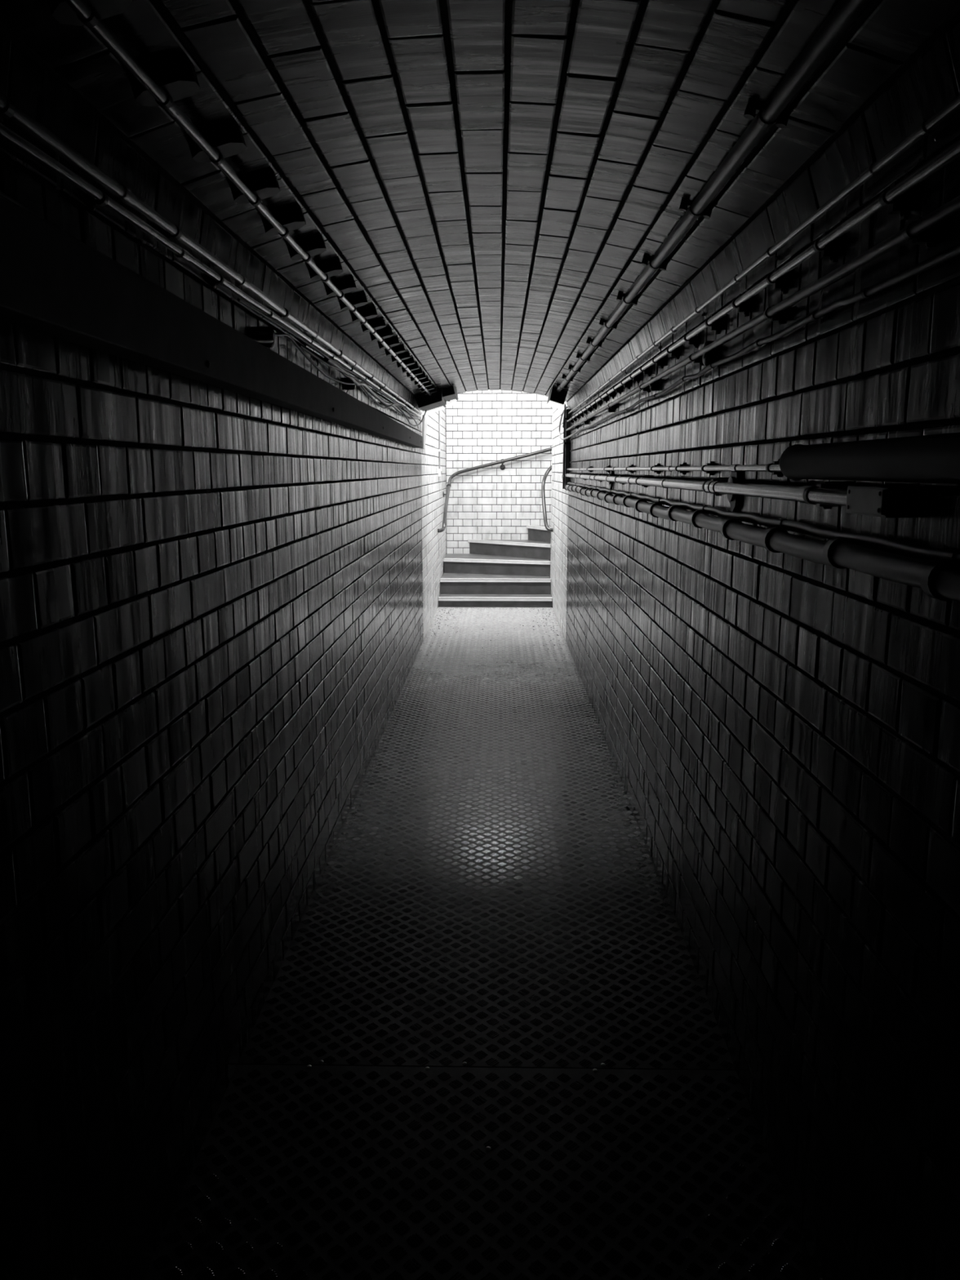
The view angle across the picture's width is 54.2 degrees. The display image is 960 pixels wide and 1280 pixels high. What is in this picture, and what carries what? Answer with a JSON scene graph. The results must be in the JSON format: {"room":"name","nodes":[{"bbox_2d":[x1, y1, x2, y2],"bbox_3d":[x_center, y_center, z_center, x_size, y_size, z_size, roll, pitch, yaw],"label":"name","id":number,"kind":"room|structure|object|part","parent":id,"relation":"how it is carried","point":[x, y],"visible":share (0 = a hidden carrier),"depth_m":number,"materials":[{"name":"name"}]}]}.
{"room":"underground pedestrian tunnel","nodes":[
{"label":"underground pedestrian tunnel","id":0,"kind":"room"},
{"bbox_2d":[0,117,446,1279],"bbox_3d":[-0.630,-1.056,5.310,0.152,3.380,13.400,0,10,1],"label":"wall","id":1,"kind":"structure","parent":0,"point":[218,606],"depth_m":1.80,"materials":[{"name":"tile"}]},
{"bbox_2d":[0,122,421,417],"bbox_3d":[-0.575,-1.086,3.575,0.029,0.037,8.400,0,10,1],"label":"conduit","id":2,"kind":"object","parent":1,"relation":"attached to","point":[96,197],"visible":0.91,"depth_m":1.65,"materials":[{"name":"metal"}]},
{"bbox_2d":[0,92,422,413],"bbox_3d":[-0.572,-1.122,3.594,0.033,0.041,8.450,0,10,1],"label":"conduit","id":3,"kind":"object","parent":1,"relation":"attached to","point":[9,109],"visible":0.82,"depth_m":1.67,"materials":[{"name":"metal"}]},
{"bbox_2d":[0,195,422,448],"bbox_3d":[-0.560,-0.892,3.468,0.063,0.173,8.120,0,10,1],"label":"plank","id":4,"kind":"object","parent":1,"relation":"attached to","point":[54,283],"visible":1,"depth_m":1.56,"materials":[{"name":"paint"}]},
{"bbox_2d":[256,326,275,347],"bbox_3d":[-0.588,-0.835,2.584,0.041,0.056,0.056,0,10,1],"label":"clamp","id":5,"kind":"object","parent":1,"relation":"attached to","point":[269,330],"visible":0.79,"depth_m":2.56,"materials":[{"name":"metal"}]},
{"bbox_2d":[0,190,273,342],"bbox_3d":[-0.597,-0.661,1.732,0.036,0.068,1.822,0,10,1],"label":"cable","id":6,"kind":"object","parent":5,"relation":"hanging from","point":[2,193],"visible":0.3,"depth_m":1.26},
{"bbox_2d":[237,297,418,428],"bbox_3d":[-0.536,-1.270,4.913,0.023,0.092,5.300,0,10,1],"label":"cable","id":7,"kind":"object","parent":1,"relation":"attached to","point":[240,300],"visible":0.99,"depth_m":3.07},
{"bbox_2d":[346,377,355,392],"bbox_3d":[-0.563,-1.082,4.025,0.036,0.097,0.167,0,10,1],"label":"clamp","id":8,"kind":"object","parent":1,"relation":"attached to","point":[348,387],"visible":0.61,"depth_m":4.06,"materials":[{"name":"metal"}]},
{"bbox_2d":[256,331,355,385],"bbox_3d":[-0.566,-0.969,3.317,0.035,0.063,1.652,0,10,1],"label":"cable","id":9,"kind":"object","parent":8,"relation":"hanging from","point":[289,336],"visible":0.98,"depth_m":2.97,"materials":[{"name":"black rubber"}]},
{"bbox_2d":[298,344,426,426],"bbox_3d":[-0.516,-1.347,5.236,0.053,0.155,4.564,0,10,2],"label":"cable","id":10,"kind":"object","parent":1,"relation":"attached to","point":[308,351],"visible":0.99,"depth_m":3.98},
{"bbox_2d":[324,356,418,419],"bbox_3d":[-0.525,-1.380,5.452,0.034,0.063,4.001,0,10,1],"label":"cable","id":11,"kind":"object","parent":1,"relation":"attached to","point":[365,385],"visible":0.9,"depth_m":4.49,"materials":[{"name":"black rubber"}]},
{"bbox_2d":[422,413,428,448],"bbox_3d":[-0.488,-1.870,8.341,0.018,0.340,0.658,0,10,1],"label":"board","id":12,"kind":"object","parent":1,"relation":"attached to","point":[424,424],"visible":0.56,"depth_m":8.19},
{"bbox_2d":[438,410,440,468],"bbox_3d":[-0.447,-2.762,10.232,0.022,1.760,0.040,0,10,1],"label":"conduit","id":13,"kind":"object","parent":1,"relation":"attached to","point":[439,449],"visible":0.46,"depth_m":10.32,"materials":[{"name":"white plastic"}]},
{"bbox_2d":[438,468,441,476],"bbox_3d":[-0.441,-1.854,10.396,0.034,0.085,0.200,0,10,1],"label":"light switch","id":14,"kind":"object","parent":1,"relation":"attached to","point":[439,469],"visible":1,"depth_m":10.30,"materials":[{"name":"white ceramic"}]},
{"bbox_2d":[0,0,959,410],"bbox_3d":[0.038,-1.316,3.267,1.545,0.478,9.500,0,10,1],"label":"ceiling","id":15,"kind":"structure","parent":0,"point":[491,176],"depth_m":1.75,"materials":[{"name":"tile"}]},
{"bbox_2d":[47,0,436,395],"bbox_3d":[-0.453,-1.188,3.270,0.102,0.058,8.040,0,10,1],"label":"conduit","id":16,"kind":"object","parent":15,"relation":"attached to","point":[161,86],"visible":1,"depth_m":1.71,"materials":[{"name":"metal"}]},
{"bbox_2d":[414,387,446,414],"bbox_3d":[-0.393,-1.926,7.587,0.224,0.162,0.760,0,10,1],"label":"wall light","id":17,"kind":"object","parent":15,"relation":"attached to","point":[435,402],"visible":0.72,"depth_m":7.22,"materials":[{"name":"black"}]},
{"bbox_2d":[420,405,444,414],"bbox_3d":[-0.401,-1.934,7.870,0.197,0.076,0.200,0,10,1],"label":"diffuser","id":18,"kind":"object","parent":17,"relation":"attached to","point":[442,407],"depth_m":7.78,"materials":[{"name":"white plastic"}]},
{"bbox_2d":[442,386,457,406],"bbox_3d":[-0.250,-1.979,7.610,0.127,0.126,0.670,0,10,1],"label":"light","id":19,"kind":"object","parent":15,"relation":"attached to","point":[449,394],"visible":0.73,"depth_m":7.38,"materials":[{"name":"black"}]},
{"bbox_3d":[-0.254,-1.997,7.846,0.112,0.076,0.200,0,10,1],"label":"lamp shade","id":20,"kind":"part","parent":19,"relation":"part of","materials":[{"name":"white plastic"}]},
{"bbox_2d":[546,387,567,408],"bbox_3d":[0.600,-1.885,7.301,0.139,0.146,0.420,0,10,1],"label":"wall light","id":21,"kind":"object","parent":15,"relation":"attached to","point":[556,399],"visible":0.88,"depth_m":7.10,"materials":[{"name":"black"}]},
{"bbox_2d":[546,400,563,408],"bbox_3d":[0.584,-1.833,7.310,0.106,0.040,0.410,0,10,1],"label":"diffuser","id":22,"kind":"object","parent":21,"relation":"attached to","point":[557,404],"depth_m":7.18,"materials":[{"name":"white plastic"}]},
{"bbox_2d":[562,403,565,427],"bbox_3d":[0.684,-1.821,7.627,0.023,0.184,0.248,1,10,7],"label":"cable bundle","id":23,"kind":"object","parent":21,"relation":"hanging from","point":[564,416],"visible":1,"depth_m":7.59,"materials":[{"name":"black rubber"}]},
{"bbox_2d":[555,0,870,392],"bbox_3d":[0.518,-1.184,3.201,0.079,0.042,7.940,0,10,1],"label":"conduit","id":24,"kind":"object","parent":15,"relation":"attached to","point":[845,12],"visible":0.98,"depth_m":1.67,"materials":[{"name":"metal"}]},
{"bbox_2d":[143,607,819,1279],"bbox_3d":[0.059,0.701,4.695,1.465,0.064,11.590,0,10,1],"label":"floor","id":25,"kind":"structure","parent":0,"point":[487,1052],"depth_m":2.47,"materials":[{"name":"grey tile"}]},
{"bbox_2d":[308,607,671,915],"bbox_3d":[0.098,0.287,6.787,1.275,0.011,7.256,0,10,1],"label":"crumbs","id":26,"kind":"object","parent":25,"relation":"on","point":[614,786],"visible":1,"depth_m":4.67,"materials":[{"name":"grey"}]},
{"bbox_2d":[438,524,552,607],"bbox_3d":[1.042,-1.039,10.971,2.976,1.206,1.996,0,10,1],"label":"staircase","id":27,"kind":"structure","parent":25,"relation":"on","point":[495,573],"depth_m":10.98,"materials":[{"name":"grey concrete"}]},
{"bbox_2d":[422,608,572,690],"bbox_3d":[0.123,0.074,7.962,1.190,0.008,4.757,0,10,1],"label":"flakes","id":28,"kind":"object","parent":25,"relation":"on","point":[446,608],"visible":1,"depth_m":8.94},
{"bbox_2d":[444,389,552,577],"bbox_3d":[1.051,-2.193,11.855,3.260,3.480,0.152,0,10,1],"label":"wall","id":29,"kind":"structure","parent":0,"point":[482,427],"depth_m":11.80,"materials":[{"name":"white tile"}]},
{"bbox_2d":[437,447,552,532],"bbox_3d":[0.980,-2.018,10.941,2.879,1.416,1.716,0,10,1],"label":"handrail","id":30,"kind":"object","parent":29,"relation":"attached to","point":[502,467],"visible":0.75,"depth_m":11.69,"materials":[{"name":"grey metal"}]},
{"bbox_2d":[550,108,959,1279],"bbox_3d":[0.917,-0.934,4.642,0.447,3.380,12.102,0,10,1],"label":"wall","id":31,"kind":"structure","parent":0,"point":[780,731],"depth_m":1.80,"materials":[{"name":"tile"}]},
{"bbox_2d":[541,465,553,531],"bbox_3d":[0.897,-1.705,10.606,0.352,0.910,0.781,8,13,38],"label":"handrail","id":32,"kind":"object","parent":31,"relation":"attached to","point":[543,486],"visible":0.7,"depth_m":10.43,"materials":[{"name":"grey metal"}]},
{"bbox_2d":[562,408,570,488],"bbox_3d":[0.733,-1.611,7.936,0.054,0.665,0.078,0,10,1],"label":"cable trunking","id":33,"kind":"object","parent":31,"relation":"attached to","point":[566,442],"visible":0.7,"depth_m":7.92,"materials":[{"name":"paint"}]},
{"bbox_2d":[558,406,574,439],"bbox_3d":[0.721,-1.811,7.811,0.039,0.281,1.243,0,10,0],"label":"cable","id":34,"kind":"object","parent":33,"relation":"hanging from","point":[562,413],"visible":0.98,"depth_m":8.14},
{"bbox_2d":[566,458,782,477],"bbox_3d":[0.683,-0.882,4.838,0.032,0.039,6.180,0,10,1],"label":"conduit","id":35,"kind":"object","parent":31,"relation":"attached to","point":[774,468],"visible":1,"depth_m":2.64,"materials":[{"name":"metal"}]},
{"bbox_2d":[564,470,847,511],"bbox_3d":[0.674,-0.801,4.690,0.044,0.118,6.500,0,10,1],"label":"pipe","id":36,"kind":"object","parent":31,"relation":"attached to","point":[823,495],"visible":0.98,"depth_m":2.23,"materials":[{"name":"metal"}]},
{"bbox_2d":[564,484,959,601],"bbox_3d":[0.652,-0.573,3.941,0.058,0.060,7.784,0,10,1],"label":"pipe","id":37,"kind":"object","parent":31,"relation":"attached to","point":[939,579],"visible":1,"depth_m":1.56,"materials":[{"name":"black metal"}]},
{"bbox_2d":[567,482,959,563],"bbox_3d":[0.668,-0.612,3.979,0.028,0.021,7.872,0,10,1],"label":"cable","id":38,"kind":"object","parent":37,"relation":"on","point":[908,548],"visible":0.98,"depth_m":1.67,"materials":[{"name":"black rubber"}]},
{"bbox_2d":[565,195,959,431],"bbox_3d":[0.659,-1.002,3.719,0.040,0.068,8.500,0,10,1],"label":"conduit","id":39,"kind":"object","parent":31,"relation":"attached to","point":[922,231],"visible":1,"depth_m":1.67,"materials":[{"name":"metal"}]},
{"bbox_2d":[566,139,959,423],"bbox_3d":[0.659,-1.070,3.666,0.038,0.061,8.420,0,10,1],"label":"conduit","id":40,"kind":"object","parent":31,"relation":"attached to","point":[896,197],"visible":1,"depth_m":1.69,"materials":[{"name":"metal"}]},
{"bbox_2d":[568,93,959,413],"bbox_3d":[0.663,-1.133,3.654,0.029,0.037,8.420,0,10,1],"label":"conduit","id":41,"kind":"object","parent":31,"relation":"attached to","point":[929,125],"visible":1,"depth_m":1.65,"materials":[{"name":"grey metal"}]},
{"bbox_2d":[573,244,959,435],"bbox_3d":[0.661,-0.909,3.456,0.024,0.030,7.750,0,10,1],"label":"cable","id":42,"kind":"object","parent":31,"relation":"attached to","point":[867,292],"visible":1,"depth_m":1.67,"materials":[{"name":"paint"}]},
{"bbox_2d":[779,432,959,484],"bbox_3d":[0.585,-0.193,0.982,0.068,0.068,1.624,0,10,1],"label":"pipe sleeve","id":43,"kind":"object","parent":31,"relation":"attached to","point":[935,458],"visible":1,"depth_m":1.32,"materials":[{"name":"paint"}]},
{"bbox_2d":[845,484,921,517],"bbox_3d":[0.606,-0.211,1.419,0.054,0.044,0.160,0,10,1],"label":"junction box","id":44,"kind":"object","parent":31,"relation":"attached to","point":[876,500],"visible":1,"depth_m":1.35,"materials":[{"name":"paint"}]},
{"bbox_3d":[0.582,-0.211,1.419,0.003,0.036,0.140,0,10,1],"label":"plate","id":45,"kind":"part","parent":44,"relation":"part of","materials":[{"name":"grey metal"}]}
]}

